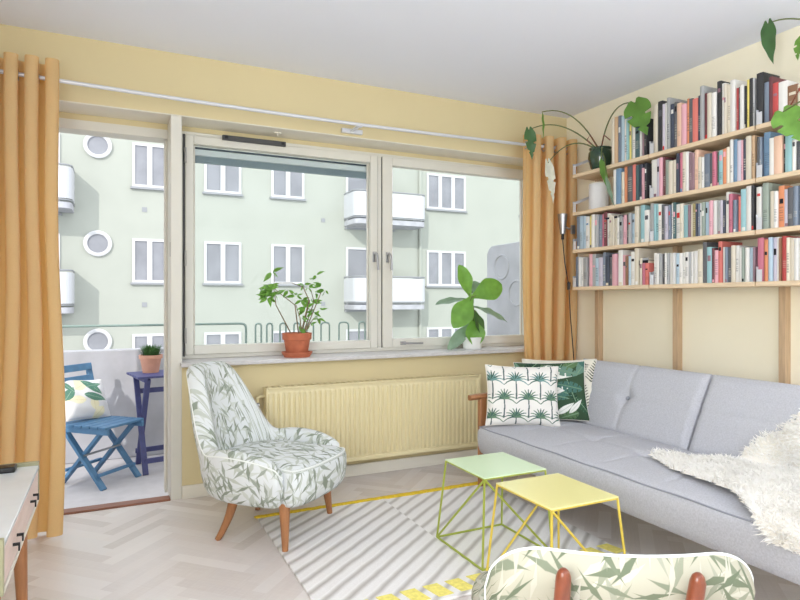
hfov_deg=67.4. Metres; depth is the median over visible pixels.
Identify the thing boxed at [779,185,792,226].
book
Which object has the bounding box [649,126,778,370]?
bookcase
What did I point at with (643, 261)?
book
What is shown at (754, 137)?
book
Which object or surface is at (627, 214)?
book
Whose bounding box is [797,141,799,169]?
book
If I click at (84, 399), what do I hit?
cushion
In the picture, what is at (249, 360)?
windowsill
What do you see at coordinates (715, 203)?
book
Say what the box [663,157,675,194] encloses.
book
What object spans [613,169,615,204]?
book
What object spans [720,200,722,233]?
book
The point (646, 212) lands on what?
book
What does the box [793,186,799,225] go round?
book
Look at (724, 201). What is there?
book
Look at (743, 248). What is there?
book
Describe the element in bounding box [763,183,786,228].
book
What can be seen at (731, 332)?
wall
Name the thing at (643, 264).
book
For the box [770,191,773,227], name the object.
book
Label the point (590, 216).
book
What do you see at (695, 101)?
book
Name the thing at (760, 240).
book
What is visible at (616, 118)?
book
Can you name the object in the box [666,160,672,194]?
book
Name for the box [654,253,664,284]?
book
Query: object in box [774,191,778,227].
book
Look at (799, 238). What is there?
book
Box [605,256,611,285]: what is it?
book
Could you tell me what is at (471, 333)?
fiddle leaf fig
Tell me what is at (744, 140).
book
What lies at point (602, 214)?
book
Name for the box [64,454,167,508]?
floor
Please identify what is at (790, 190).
book
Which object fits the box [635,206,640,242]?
book
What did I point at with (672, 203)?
book
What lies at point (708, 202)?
book
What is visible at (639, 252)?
book
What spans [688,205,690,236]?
book
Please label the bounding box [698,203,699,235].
book
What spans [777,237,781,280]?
book
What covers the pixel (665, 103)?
book
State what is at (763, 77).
book
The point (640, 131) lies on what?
book
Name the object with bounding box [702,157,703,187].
book
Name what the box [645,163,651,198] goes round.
book
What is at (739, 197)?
book
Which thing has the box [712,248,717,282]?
book
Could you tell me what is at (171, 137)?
door
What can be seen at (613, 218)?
book
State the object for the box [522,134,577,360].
curtain
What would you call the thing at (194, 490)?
baseboard
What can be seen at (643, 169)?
book
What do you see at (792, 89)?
book
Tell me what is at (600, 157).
plant
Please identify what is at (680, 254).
book
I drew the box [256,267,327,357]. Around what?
potted plant
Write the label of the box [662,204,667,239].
book
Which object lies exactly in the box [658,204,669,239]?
book
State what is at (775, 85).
book
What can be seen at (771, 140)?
book
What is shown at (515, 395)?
cushion
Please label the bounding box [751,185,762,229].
book
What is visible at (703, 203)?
book
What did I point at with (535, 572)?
chair
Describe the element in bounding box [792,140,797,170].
book
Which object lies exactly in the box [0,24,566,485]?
wall
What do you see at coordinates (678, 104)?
book
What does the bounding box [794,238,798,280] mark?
book
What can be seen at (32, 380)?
curtain
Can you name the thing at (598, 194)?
vase
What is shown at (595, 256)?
book
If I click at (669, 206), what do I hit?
book
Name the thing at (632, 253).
book
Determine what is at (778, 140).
book
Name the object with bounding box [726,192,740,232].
book
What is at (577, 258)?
book
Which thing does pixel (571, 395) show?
cushion
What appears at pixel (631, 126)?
book
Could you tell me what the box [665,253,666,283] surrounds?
book
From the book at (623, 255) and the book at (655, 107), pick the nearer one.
the book at (655, 107)
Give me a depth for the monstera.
2.80 m
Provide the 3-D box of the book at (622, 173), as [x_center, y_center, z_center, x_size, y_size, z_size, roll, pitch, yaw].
[1.484,-0.711,3.835,0.168,0.200,0.024,0,0,-26]
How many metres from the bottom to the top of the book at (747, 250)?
0.175 m
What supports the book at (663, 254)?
on the bookcase at (719, 142)
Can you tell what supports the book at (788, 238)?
on the bookcase at (791, 177)
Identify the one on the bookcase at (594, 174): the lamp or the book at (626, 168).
the book at (626, 168)
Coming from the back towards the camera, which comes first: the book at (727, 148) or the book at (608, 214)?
the book at (608, 214)
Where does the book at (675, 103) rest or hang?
on the bookcase at (719, 142)
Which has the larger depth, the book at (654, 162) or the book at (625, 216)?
the book at (625, 216)
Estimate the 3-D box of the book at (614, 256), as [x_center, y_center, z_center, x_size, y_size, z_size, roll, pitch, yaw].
[1.456,-0.194,3.902,0.174,0.204,0.038,0,0,-26]
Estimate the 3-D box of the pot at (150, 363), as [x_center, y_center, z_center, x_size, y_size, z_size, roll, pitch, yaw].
[-2.059,0.524,4.957,0.184,0.145,0.184,0,0,-26]
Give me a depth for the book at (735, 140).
3.12 m
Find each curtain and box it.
[0,52,65,539]
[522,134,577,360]
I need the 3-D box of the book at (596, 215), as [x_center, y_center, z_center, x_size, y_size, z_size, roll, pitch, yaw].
[1.378,-0.461,4.039,0.161,0.220,0.026,0,0,-26]
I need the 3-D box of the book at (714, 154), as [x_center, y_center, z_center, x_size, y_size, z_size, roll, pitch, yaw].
[1.761,-0.704,3.260,0.169,0.186,0.022,0,0,-26]
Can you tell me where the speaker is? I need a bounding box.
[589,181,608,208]
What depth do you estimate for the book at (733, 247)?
3.13 m
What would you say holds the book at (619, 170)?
on the bookcase at (594, 174)
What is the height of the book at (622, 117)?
0.292 m
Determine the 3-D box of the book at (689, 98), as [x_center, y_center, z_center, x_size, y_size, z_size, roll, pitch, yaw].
[1.682,-1.004,3.405,0.139,0.258,0.015,0,0,-26]
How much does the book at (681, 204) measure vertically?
0.197 m
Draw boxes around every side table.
[436,452,549,570]
[486,473,625,570]
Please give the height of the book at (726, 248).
0.187 m
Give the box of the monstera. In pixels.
[761,18,799,140]
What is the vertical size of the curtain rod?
0.060 m
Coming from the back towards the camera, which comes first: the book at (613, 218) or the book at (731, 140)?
the book at (613, 218)
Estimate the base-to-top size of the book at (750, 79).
0.250 m
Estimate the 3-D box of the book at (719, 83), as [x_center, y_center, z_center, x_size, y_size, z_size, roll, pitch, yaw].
[1.776,-1.021,3.237,0.166,0.293,0.024,0,0,-26]
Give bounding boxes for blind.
[195,147,365,178]
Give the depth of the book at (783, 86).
2.90 m
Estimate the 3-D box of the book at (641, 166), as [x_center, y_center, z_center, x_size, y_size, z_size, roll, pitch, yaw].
[1.539,-0.722,3.709,0.143,0.222,0.025,0,0,-26]
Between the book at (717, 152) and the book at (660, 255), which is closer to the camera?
the book at (717, 152)
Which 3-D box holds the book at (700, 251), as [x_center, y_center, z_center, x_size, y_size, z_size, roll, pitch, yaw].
[1.718,-0.186,3.339,0.146,0.189,0.029,0,0,-26]
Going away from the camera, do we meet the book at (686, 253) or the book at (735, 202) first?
the book at (735, 202)
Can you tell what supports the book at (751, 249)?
on the bookcase at (719, 142)
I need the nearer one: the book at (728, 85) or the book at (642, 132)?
the book at (728, 85)
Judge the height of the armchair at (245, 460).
0.802 m
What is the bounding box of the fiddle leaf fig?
[435,265,506,349]
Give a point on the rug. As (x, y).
(387, 547)
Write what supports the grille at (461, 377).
attached to the radiator
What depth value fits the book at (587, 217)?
4.07 m
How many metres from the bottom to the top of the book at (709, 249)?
0.195 m
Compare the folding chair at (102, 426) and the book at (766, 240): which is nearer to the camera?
the book at (766, 240)
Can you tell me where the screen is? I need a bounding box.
[487,242,518,334]
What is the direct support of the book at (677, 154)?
on the bookcase at (719, 142)
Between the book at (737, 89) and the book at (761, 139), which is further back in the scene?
the book at (737, 89)
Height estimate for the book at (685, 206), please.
0.185 m
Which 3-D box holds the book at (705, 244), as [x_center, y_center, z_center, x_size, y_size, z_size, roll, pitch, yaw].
[1.740,-0.204,3.318,0.165,0.225,0.024,0,0,-26]
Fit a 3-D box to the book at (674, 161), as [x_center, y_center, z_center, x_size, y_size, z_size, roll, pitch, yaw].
[1.657,-0.709,3.491,0.171,0.196,0.020,0,0,-26]
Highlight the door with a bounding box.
[59,115,181,514]
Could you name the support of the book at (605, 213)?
on the bookcase at (594, 174)
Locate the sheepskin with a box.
[647,408,799,553]
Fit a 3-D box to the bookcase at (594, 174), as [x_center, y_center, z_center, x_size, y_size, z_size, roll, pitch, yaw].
[1.447,0.046,3.946,0.220,2.142,0.658,0,0,-26]
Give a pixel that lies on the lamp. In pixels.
(562, 218)
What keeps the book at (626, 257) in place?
on the bookcase at (594, 174)
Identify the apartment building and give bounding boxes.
[58,133,518,349]
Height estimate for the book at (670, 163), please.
0.194 m
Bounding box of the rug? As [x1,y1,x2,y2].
[254,481,629,599]
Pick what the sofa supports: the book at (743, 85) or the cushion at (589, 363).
the cushion at (589, 363)
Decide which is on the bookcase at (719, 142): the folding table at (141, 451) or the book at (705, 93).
the book at (705, 93)
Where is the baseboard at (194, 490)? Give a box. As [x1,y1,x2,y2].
[182,448,477,498]
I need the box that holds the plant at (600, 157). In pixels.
[524,97,650,205]
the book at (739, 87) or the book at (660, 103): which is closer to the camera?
the book at (739, 87)
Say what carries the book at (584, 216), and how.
on the bookcase at (594, 174)
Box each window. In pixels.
[182,131,523,358]
[382,157,523,347]
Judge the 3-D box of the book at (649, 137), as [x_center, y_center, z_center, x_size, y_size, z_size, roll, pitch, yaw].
[1.548,-0.989,3.669,0.141,0.229,0.018,0,0,-26]
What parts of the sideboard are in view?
panel, drawer, handle, panel, handle, leg, rail, drawer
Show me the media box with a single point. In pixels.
(9, 468)
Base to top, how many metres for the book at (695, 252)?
0.180 m
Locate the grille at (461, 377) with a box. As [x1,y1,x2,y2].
[266,374,476,387]
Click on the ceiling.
(572, 57)
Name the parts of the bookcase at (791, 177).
shelf, shelf, shelf, shelf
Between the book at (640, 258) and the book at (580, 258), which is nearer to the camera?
the book at (640, 258)
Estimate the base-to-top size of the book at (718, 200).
0.183 m
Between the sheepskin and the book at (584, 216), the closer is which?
the sheepskin
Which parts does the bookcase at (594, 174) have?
shelf, shelf, shelf, shelf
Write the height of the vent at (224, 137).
0.030 m
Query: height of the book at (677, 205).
0.198 m
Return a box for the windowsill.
[180,345,523,367]
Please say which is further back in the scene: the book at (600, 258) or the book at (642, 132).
the book at (600, 258)
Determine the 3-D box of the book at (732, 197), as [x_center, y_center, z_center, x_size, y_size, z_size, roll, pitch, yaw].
[1.784,-0.452,3.162,0.135,0.203,0.020,0,0,-26]
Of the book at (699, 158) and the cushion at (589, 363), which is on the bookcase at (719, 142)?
the book at (699, 158)
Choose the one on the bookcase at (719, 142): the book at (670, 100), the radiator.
the book at (670, 100)
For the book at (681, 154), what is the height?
0.228 m
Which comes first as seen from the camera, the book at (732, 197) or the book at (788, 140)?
the book at (788, 140)
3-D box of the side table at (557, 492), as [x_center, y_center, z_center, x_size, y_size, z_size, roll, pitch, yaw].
[0.588,0.911,2.272,0.375,0.388,0.400,0,0,-26]
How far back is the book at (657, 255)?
3.56 m
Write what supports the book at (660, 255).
on the bookcase at (719, 142)
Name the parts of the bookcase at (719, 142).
shelf, shelf, shelf, shelf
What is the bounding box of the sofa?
[468,359,799,584]
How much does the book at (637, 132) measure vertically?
0.227 m
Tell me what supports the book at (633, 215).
on the bookcase at (594, 174)
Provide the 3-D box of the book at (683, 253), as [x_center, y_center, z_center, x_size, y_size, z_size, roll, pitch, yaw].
[1.676,-0.180,3.430,0.151,0.177,0.020,0,0,-26]
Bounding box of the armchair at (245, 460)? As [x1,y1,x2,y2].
[186,361,346,551]
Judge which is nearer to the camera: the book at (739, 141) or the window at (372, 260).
the book at (739, 141)
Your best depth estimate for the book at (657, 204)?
3.56 m
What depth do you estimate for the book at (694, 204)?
3.33 m
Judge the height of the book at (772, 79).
0.224 m
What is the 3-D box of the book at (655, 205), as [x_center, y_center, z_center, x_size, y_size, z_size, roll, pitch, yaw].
[1.581,-0.462,3.608,0.140,0.221,0.017,0,0,-26]
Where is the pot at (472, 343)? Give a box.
[463,337,481,349]
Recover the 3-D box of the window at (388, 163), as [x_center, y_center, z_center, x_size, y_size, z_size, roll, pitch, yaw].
[0.422,-0.328,4.373,1.204,1.310,0.108,0,0,-26]
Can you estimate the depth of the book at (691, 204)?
3.35 m
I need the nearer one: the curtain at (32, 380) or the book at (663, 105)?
the curtain at (32, 380)
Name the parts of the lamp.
lamp shade, cord, clip arm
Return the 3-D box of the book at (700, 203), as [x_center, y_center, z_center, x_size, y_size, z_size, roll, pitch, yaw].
[1.711,-0.442,3.328,0.129,0.182,0.008,0,0,-26]
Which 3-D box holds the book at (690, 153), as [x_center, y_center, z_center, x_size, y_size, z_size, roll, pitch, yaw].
[1.698,-0.719,3.399,0.156,0.216,0.019,0,0,-26]
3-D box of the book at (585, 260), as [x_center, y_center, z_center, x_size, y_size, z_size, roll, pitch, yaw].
[1.338,-0.190,4.144,0.158,0.196,0.039,0,0,-26]
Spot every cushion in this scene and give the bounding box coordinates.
[65,379,110,420]
[485,364,559,426]
[513,361,588,420]
[522,359,596,406]
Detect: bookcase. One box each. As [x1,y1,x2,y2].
[573,154,671,360]
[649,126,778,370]
[756,110,799,383]
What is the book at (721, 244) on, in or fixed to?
on the bookcase at (719, 142)
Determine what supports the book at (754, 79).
on the bookcase at (719, 142)
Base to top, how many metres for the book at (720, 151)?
0.185 m
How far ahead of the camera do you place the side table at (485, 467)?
2.66 m
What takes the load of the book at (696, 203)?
on the bookcase at (719, 142)
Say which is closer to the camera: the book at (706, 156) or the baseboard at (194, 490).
the book at (706, 156)
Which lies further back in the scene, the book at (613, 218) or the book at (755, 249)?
the book at (613, 218)
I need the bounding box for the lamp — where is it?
[558,213,574,359]
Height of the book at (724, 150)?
0.188 m
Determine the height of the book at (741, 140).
0.211 m
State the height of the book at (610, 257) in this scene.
0.187 m
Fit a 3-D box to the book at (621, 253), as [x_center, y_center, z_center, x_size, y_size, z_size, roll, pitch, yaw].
[1.465,-0.205,3.854,0.136,0.226,0.036,0,0,-26]
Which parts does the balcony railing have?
rail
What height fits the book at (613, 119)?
0.300 m
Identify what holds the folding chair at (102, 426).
on the floor at (81, 490)
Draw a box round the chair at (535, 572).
[471,546,754,599]
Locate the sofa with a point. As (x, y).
(633, 410)
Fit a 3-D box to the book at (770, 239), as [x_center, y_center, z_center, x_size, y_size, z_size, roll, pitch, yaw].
[1.881,-0.200,2.979,0.141,0.216,0.020,0,0,-26]
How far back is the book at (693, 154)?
3.34 m
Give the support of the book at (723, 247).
on the bookcase at (719, 142)
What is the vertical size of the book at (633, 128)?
0.204 m
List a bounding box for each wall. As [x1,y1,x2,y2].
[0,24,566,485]
[567,25,799,384]
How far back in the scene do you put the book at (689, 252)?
3.36 m
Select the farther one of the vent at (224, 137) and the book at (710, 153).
the vent at (224, 137)
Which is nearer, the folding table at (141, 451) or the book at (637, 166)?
the book at (637, 166)
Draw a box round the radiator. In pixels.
[256,374,480,461]
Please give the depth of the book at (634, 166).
3.71 m
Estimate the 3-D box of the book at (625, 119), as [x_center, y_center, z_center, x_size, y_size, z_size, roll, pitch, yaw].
[1.481,-1.008,3.816,0.126,0.267,0.023,0,0,-26]
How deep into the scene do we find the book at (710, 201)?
3.23 m
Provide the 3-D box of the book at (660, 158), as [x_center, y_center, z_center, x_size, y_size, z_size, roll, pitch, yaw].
[1.605,-0.725,3.568,0.161,0.228,0.022,0,0,-26]
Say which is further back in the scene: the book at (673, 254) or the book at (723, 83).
the book at (673, 254)
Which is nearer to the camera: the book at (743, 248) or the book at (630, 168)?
the book at (743, 248)
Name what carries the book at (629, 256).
on the bookcase at (594, 174)
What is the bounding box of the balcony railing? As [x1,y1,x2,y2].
[62,321,365,342]
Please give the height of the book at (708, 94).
0.246 m
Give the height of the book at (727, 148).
0.192 m
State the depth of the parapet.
5.17 m
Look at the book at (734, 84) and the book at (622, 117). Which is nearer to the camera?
the book at (734, 84)
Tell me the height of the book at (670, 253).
0.180 m
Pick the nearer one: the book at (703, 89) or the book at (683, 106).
the book at (703, 89)
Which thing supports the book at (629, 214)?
on the bookcase at (594, 174)
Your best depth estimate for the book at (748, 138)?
3.04 m
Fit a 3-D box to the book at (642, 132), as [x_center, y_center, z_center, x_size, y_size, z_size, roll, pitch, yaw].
[1.552,-0.986,3.693,0.149,0.222,0.021,0,0,-26]
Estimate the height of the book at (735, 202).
0.168 m
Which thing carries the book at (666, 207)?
on the bookcase at (719, 142)
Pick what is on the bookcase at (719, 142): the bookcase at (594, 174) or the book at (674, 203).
the book at (674, 203)
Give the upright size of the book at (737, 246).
0.191 m
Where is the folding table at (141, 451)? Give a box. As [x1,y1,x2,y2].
[126,370,163,475]
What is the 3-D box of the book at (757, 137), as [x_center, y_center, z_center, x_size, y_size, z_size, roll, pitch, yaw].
[1.863,-0.714,3.039,0.159,0.206,0.012,0,0,-26]
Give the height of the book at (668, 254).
0.182 m
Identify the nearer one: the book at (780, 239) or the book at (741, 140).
the book at (780, 239)
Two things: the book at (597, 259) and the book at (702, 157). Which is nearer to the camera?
the book at (702, 157)
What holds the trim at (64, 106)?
attached to the wall at (86, 60)
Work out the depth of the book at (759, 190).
2.99 m
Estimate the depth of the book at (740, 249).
3.09 m
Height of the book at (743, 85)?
0.228 m
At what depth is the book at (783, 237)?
2.90 m
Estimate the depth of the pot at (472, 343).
4.25 m
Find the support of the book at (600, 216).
on the bookcase at (594, 174)
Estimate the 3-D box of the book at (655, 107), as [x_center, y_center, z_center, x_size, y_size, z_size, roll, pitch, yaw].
[1.577,-1.018,3.602,0.126,0.286,0.031,0,0,-26]
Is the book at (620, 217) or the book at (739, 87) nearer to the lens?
the book at (739, 87)
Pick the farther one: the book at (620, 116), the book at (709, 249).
the book at (620, 116)
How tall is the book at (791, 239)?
0.203 m
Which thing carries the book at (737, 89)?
on the bookcase at (719, 142)
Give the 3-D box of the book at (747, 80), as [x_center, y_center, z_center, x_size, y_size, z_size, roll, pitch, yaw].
[1.846,-0.999,3.093,0.168,0.247,0.011,0,0,-26]
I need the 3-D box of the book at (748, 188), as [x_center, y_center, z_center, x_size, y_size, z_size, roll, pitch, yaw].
[1.835,-0.465,3.078,0.148,0.228,0.026,0,0,-26]
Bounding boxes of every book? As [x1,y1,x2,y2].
[576,257,578,286]
[577,216,579,248]
[579,257,588,286]
[580,216,583,248]
[583,258,588,286]
[584,216,586,248]
[586,216,589,247]
[589,254,592,285]
[590,216,590,247]
[591,214,595,247]
[593,254,602,285]
[595,214,600,246]
[596,258,598,285]
[599,215,601,246]
[599,257,602,285]
[602,214,603,246]
[603,252,617,285]
[604,212,620,245]
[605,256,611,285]
[607,213,625,245]
[609,215,617,245]
[610,257,611,285]
[612,118,614,163]
[612,216,614,244]
[612,254,617,285]
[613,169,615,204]
[615,116,617,162]
[615,218,616,244]
[616,168,624,203]
[617,215,618,244]
[618,115,621,161]
[618,250,634,285]
[619,216,622,244]
[621,116,631,161]
[621,172,624,202]
[623,215,626,243]
[623,255,630,284]
[625,119,629,160]
[625,167,627,202]
[625,256,628,284]
[626,120,629,159]
[627,214,627,243]
[628,165,632,201]
[628,213,634,243]
[629,125,630,158]
[629,256,630,284]
[631,126,632,158]
[631,252,634,284]
[632,127,634,158]
[632,214,634,242]
[633,164,636,200]
[635,127,639,157]
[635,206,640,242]
[635,248,656,284]
[636,165,638,200]
[639,164,644,199]
[639,260,653,264]
[640,131,641,155]
[640,258,641,284]
[641,205,649,241]
[642,132,643,155]
[642,168,644,198]
[642,263,644,284]
[644,119,652,154]
[644,210,649,241]
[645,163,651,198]
[645,263,653,284]
[650,203,656,230]
[652,159,656,196]
[653,104,657,152]
[654,204,656,240]
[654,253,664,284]
[656,254,658,283]
[657,158,658,196]
[657,204,657,240]
[658,100,666,151]
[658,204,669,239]
[659,157,662,195]
[659,254,662,283]
[662,104,664,149]
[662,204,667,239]
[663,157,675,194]
[663,254,664,283]
[665,103,666,149]
[665,206,667,239]
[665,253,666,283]
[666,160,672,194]
[667,97,686,148]
[667,253,669,283]
[668,161,672,193]
[668,205,671,238]
[670,253,671,283]
[671,104,673,147]
[672,203,672,238]
[672,253,675,283]
[673,160,675,193]
[673,202,688,238]
[674,102,680,146]
[676,153,679,192]
[676,204,679,237]
[676,253,678,283]
[677,103,684,145]
[679,253,682,283]
[680,152,682,191]
[680,203,690,237]
[681,103,686,144]
[683,152,685,191]
[683,253,684,283]
[684,205,687,237]
[685,252,688,283]
[686,151,694,190]
[687,98,689,143]
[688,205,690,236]
[689,98,693,142]
[689,152,693,189]
[689,252,690,283]
[691,204,692,236]
[691,251,693,282]
[692,153,694,189]
[693,98,697,141]
[693,203,695,236]
[694,251,697,282]
[695,149,711,188]
[696,203,698,235]
[698,95,699,140]
[698,157,701,188]
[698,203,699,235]
[698,249,702,282]
[700,85,716,139]
[700,203,701,235]
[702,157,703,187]
[702,202,705,235]
[703,242,717,282]
[704,153,709,187]
[705,93,707,138]
[706,202,707,234]
[707,92,711,137]
[707,247,717,282]
[708,202,708,234]
[709,200,714,234]
[710,153,711,185]
[711,92,716,136]
[712,151,716,185]
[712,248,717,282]
[713,200,717,233]
[715,250,717,282]
[717,81,729,135]
[717,152,718,184]
[718,200,719,233]
[718,241,741,282]
[719,150,722,184]
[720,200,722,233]
[722,83,728,133]
[723,149,725,183]
[723,200,725,232]
[723,247,724,282]
[724,84,729,133]
[725,247,730,281]
[726,147,729,182]
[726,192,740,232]
[728,85,729,132]
[728,248,730,281]
[729,194,740,232]
[730,79,746,131]
[730,139,734,182]
[731,245,736,281]
[733,200,737,231]
[734,139,739,181]
[736,88,738,129]
[736,245,757,281]
[737,140,740,180]
[738,196,740,231]
[739,87,739,129]
[739,247,742,281]
[740,84,746,128]
[741,140,742,180]
[741,189,745,230]
[742,247,745,281]
[743,139,745,179]
[744,86,746,127]
[745,247,750,281]
[746,135,751,179]
[746,186,750,230]
[747,80,748,126]
[749,78,752,126]
[750,248,752,281]
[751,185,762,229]
[752,135,762,178]
[753,78,756,125]
[753,247,757,281]
[756,187,762,228]
[757,72,779,122]
[757,137,758,164]
[758,238,767,280]
[759,137,763,176]
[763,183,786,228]
[764,82,768,122]
[764,131,781,175]
[764,239,767,280]
[768,237,775,280]
[769,76,785,120]
[769,138,773,174]
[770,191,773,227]
[773,82,779,114]
[773,237,776,280]
[774,135,783,173]
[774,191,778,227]
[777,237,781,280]
[779,80,799,111]
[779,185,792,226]
[779,238,781,280]
[782,236,799,280]
[784,136,784,171]
[784,189,787,226]
[785,135,795,171]
[786,237,790,280]
[788,83,797,105]
[788,187,792,225]
[790,238,793,280]
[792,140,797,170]
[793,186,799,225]
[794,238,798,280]
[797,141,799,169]
[798,84,799,105]
[799,238,799,279]
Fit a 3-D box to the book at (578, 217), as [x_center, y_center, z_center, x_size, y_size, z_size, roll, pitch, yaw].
[1.313,-0.465,4.200,0.174,0.228,0.032,0,0,-26]
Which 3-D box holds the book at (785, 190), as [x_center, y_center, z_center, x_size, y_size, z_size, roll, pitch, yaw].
[1.914,-0.442,2.911,0.130,0.182,0.020,0,0,-26]
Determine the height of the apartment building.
13.600 m
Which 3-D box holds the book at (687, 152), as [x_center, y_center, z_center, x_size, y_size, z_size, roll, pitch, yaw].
[1.677,-0.724,3.411,0.137,0.225,0.018,0,0,-26]
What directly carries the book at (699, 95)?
on the bookcase at (719, 142)
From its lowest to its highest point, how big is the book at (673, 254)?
0.179 m
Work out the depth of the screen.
6.47 m
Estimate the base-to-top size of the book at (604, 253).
0.220 m
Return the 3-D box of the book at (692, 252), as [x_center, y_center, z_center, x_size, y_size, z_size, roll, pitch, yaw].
[1.699,-0.181,3.381,0.161,0.178,0.013,0,0,-26]
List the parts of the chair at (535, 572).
seat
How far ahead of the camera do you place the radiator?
3.81 m
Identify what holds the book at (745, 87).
on the bookcase at (719, 142)
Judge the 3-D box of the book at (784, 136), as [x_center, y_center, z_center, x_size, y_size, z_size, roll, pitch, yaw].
[1.918,-0.700,2.921,0.145,0.178,0.012,0,0,-26]
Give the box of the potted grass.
[138,344,162,372]
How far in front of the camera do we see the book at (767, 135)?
2.97 m
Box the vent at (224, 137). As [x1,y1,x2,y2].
[222,135,285,146]
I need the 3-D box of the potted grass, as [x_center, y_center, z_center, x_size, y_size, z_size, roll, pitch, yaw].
[-2.059,0.480,4.957,0.237,0.235,0.243,0,0,-26]
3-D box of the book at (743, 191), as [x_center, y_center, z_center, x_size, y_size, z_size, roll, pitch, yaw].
[1.821,-0.460,3.105,0.140,0.218,0.029,0,0,-26]
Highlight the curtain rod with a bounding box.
[0,69,577,150]
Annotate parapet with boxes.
[63,347,163,463]
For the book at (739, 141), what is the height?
0.212 m
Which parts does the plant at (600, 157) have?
pot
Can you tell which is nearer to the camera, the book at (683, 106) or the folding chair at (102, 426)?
the book at (683, 106)
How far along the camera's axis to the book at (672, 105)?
3.46 m
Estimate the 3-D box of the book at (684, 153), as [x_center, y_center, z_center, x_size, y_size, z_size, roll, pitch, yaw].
[1.679,-0.725,3.432,0.164,0.228,0.018,0,0,-26]
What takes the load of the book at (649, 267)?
on the bookcase at (594, 174)
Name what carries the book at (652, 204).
on the bookcase at (719, 142)
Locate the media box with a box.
[0,464,16,473]
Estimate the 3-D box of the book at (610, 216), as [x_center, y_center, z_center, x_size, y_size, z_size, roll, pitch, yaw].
[1.427,-0.451,3.924,0.141,0.201,0.022,0,0,-26]
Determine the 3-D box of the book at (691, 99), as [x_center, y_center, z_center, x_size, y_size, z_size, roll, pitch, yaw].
[1.686,-1.001,3.386,0.136,0.252,0.022,0,0,-26]
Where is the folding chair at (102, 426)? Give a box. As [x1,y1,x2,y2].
[64,362,143,490]
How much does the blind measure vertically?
0.094 m
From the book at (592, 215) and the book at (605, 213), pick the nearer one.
the book at (605, 213)
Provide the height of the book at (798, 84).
0.142 m
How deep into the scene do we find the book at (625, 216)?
3.79 m
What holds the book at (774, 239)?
on the bookcase at (791, 177)
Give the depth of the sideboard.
1.75 m
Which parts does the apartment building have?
railing panel, handrail, handrail, railing panel, pane, pane, pane, pane, pane, pane, sill, sill, pane, pane, pane, pane, pane, pane, sill, sill, pane, pane, pane, pane, pane, pane, sill, sill, pane, pane, pane, pane, pane, sill, sill, railing panel, handrail, railing panel, handrail, pane, pane, pane, sill, pane, pane, sill, pane, pane, pane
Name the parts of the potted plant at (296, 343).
stem, stem, pot, stem, stem, stem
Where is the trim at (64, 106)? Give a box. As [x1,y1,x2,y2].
[59,100,522,165]
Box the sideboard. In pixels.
[0,461,38,599]
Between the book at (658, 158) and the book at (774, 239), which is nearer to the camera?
the book at (774, 239)
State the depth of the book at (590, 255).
4.06 m
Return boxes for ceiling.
[0,0,799,118]
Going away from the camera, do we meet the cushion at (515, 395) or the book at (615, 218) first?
the cushion at (515, 395)
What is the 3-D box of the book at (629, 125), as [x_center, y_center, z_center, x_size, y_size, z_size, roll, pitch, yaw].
[1.516,-0.988,3.792,0.172,0.225,0.015,0,0,-26]
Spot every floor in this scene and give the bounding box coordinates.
[1,463,799,599]
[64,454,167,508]
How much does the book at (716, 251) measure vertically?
0.176 m
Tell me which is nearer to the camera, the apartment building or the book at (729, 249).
the book at (729, 249)
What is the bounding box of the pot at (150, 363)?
[139,354,162,372]
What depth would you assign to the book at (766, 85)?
2.97 m
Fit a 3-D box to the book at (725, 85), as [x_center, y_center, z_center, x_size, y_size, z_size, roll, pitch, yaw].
[1.770,-1.007,3.189,0.134,0.263,0.013,0,0,-26]
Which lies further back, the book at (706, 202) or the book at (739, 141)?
the book at (706, 202)
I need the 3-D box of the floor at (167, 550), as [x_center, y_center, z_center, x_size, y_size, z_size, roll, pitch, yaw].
[1.170,1.117,0.242,4.120,0.001,7.825,0,0,-26]
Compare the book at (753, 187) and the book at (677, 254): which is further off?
the book at (677, 254)
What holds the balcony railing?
on the parapet
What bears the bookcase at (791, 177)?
on the floor at (167, 550)
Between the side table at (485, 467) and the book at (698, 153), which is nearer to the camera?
the side table at (485, 467)
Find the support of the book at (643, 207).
on the bookcase at (594, 174)
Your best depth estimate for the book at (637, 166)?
3.69 m
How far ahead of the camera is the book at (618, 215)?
3.83 m
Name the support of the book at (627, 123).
on the bookcase at (594, 174)
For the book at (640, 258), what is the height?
0.165 m
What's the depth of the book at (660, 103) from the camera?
3.54 m
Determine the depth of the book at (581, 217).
4.12 m
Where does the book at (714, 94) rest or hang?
on the bookcase at (719, 142)

